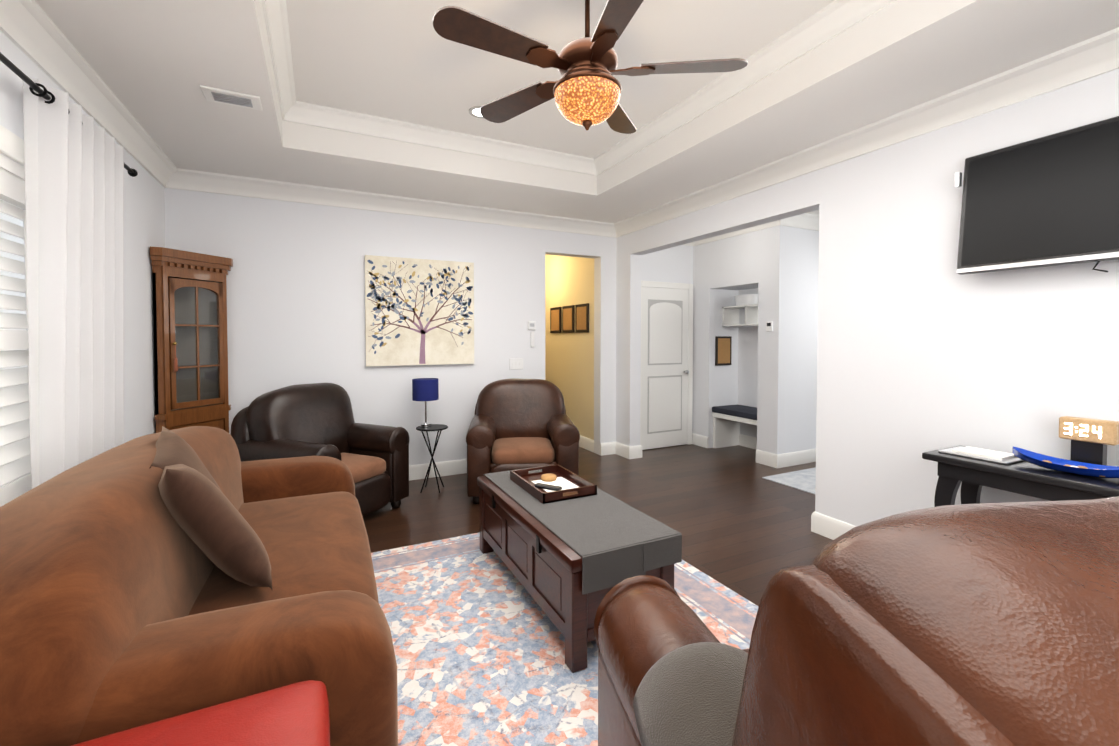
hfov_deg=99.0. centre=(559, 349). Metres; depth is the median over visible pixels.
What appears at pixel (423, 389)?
table lamp
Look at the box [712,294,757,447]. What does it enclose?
shelf
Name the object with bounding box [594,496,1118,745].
recliner
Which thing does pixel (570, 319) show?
framed picture
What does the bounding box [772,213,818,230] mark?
crown molding
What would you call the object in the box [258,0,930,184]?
crown molding
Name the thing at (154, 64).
ceiling
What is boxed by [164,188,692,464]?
wall
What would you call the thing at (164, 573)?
sofa
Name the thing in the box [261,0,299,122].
crown molding
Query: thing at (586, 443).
baseboard
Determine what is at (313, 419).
armchair
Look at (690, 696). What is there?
pillow
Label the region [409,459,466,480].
baseboard
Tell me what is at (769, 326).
thermostat
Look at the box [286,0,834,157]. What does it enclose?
ceiling
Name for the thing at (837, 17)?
crown molding
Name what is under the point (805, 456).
baseboard
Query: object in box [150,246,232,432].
tall cabinet
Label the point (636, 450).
baseboard
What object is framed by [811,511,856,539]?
baseboard
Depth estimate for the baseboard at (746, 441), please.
6.08 m
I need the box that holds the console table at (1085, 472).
[922,416,1118,506]
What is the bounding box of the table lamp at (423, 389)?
[412,378,438,427]
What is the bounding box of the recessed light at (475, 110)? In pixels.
[469,106,483,117]
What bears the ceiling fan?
hanging from the ceiling at (401, 60)
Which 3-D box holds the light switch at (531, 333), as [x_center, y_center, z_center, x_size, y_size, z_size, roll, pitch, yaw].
[-0.298,-0.110,5.252,0.040,0.170,0.029,-1,2,-27]
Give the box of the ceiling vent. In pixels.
[200,85,262,110]
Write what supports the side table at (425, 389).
on the floor
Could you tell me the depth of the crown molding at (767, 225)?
5.62 m
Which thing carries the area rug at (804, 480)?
on the floor
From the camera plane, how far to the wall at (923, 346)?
2.84 m
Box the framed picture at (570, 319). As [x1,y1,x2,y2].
[561,305,573,332]
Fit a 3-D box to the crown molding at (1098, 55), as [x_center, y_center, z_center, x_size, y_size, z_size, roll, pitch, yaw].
[1.964,-1.342,3.053,0.105,0.138,5.930,-1,2,-27]
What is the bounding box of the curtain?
[0,52,137,506]
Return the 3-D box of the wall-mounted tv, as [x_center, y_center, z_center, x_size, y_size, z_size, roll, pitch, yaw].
[2.431,-0.682,2.099,0.132,0.679,1.137,-1,2,-27]
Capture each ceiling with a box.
[35,0,1118,222]
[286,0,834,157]
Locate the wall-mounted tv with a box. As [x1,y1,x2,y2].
[955,116,1118,274]
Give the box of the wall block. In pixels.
[692,225,818,453]
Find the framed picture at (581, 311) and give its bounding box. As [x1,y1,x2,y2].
[574,303,588,332]
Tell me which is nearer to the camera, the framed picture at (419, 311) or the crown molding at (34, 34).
the crown molding at (34, 34)
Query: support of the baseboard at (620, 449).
attached to the wall at (923, 346)
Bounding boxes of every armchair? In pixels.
[230,383,408,516]
[466,378,579,503]
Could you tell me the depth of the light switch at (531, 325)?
5.24 m
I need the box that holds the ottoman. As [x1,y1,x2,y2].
[71,680,329,745]
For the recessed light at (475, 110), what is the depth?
3.45 m
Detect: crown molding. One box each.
[0,0,179,188]
[180,169,611,236]
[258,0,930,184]
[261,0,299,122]
[296,102,591,174]
[592,0,896,175]
[608,27,1118,237]
[692,222,771,245]
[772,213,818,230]
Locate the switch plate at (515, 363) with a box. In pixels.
[509,358,522,369]
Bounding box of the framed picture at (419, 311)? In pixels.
[365,255,473,365]
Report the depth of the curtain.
2.03 m
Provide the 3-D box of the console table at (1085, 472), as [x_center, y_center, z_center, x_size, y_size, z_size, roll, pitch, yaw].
[2.330,0.836,2.022,0.380,1.040,1.240,-1,2,-27]
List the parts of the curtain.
curtain rod, curtain sheer panel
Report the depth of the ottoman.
0.95 m
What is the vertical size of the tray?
0.055 m
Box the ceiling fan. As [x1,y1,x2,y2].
[433,0,747,133]
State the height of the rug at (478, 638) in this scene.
0.010 m
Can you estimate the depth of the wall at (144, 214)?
3.18 m
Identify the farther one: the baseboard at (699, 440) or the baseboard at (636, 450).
the baseboard at (699, 440)
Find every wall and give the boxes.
[0,31,165,442]
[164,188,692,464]
[545,254,593,439]
[616,69,1118,525]
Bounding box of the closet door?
[640,281,692,449]
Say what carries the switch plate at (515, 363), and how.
attached to the wall at (295, 281)
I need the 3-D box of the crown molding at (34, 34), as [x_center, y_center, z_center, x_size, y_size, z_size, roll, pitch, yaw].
[-1.779,-1.294,1.181,0.105,0.138,5.930,-1,2,-27]
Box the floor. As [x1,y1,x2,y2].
[363,444,832,605]
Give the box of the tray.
[510,465,596,503]
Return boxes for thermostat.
[766,321,772,331]
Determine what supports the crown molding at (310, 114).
attached to the ceiling at (401, 60)
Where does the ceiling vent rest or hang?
in the ceiling at (154, 64)
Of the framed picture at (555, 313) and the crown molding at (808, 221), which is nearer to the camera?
the crown molding at (808, 221)
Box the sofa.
[0,426,397,745]
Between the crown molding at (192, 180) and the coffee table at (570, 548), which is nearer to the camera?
the coffee table at (570, 548)
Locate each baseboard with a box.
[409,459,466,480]
[579,435,593,451]
[613,442,631,458]
[632,445,641,457]
[692,433,708,447]
[739,434,774,454]
[775,448,815,467]
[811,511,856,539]
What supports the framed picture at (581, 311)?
attached to the wall at (569, 357)
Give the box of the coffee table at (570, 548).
[477,465,681,672]
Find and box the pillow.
[633,642,747,745]
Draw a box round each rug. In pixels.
[371,533,758,745]
[762,467,815,494]
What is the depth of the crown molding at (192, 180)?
4.46 m
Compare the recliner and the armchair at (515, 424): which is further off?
the armchair at (515, 424)
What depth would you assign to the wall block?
5.36 m
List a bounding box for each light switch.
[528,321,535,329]
[530,332,533,346]
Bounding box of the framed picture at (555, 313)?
[550,307,560,332]
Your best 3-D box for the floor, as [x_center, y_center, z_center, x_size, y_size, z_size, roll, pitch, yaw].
[0.876,1.362,4.183,8.100,0.120,9.400,-1,2,-27]
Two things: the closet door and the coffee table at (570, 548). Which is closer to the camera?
the coffee table at (570, 548)
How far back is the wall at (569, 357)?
6.33 m

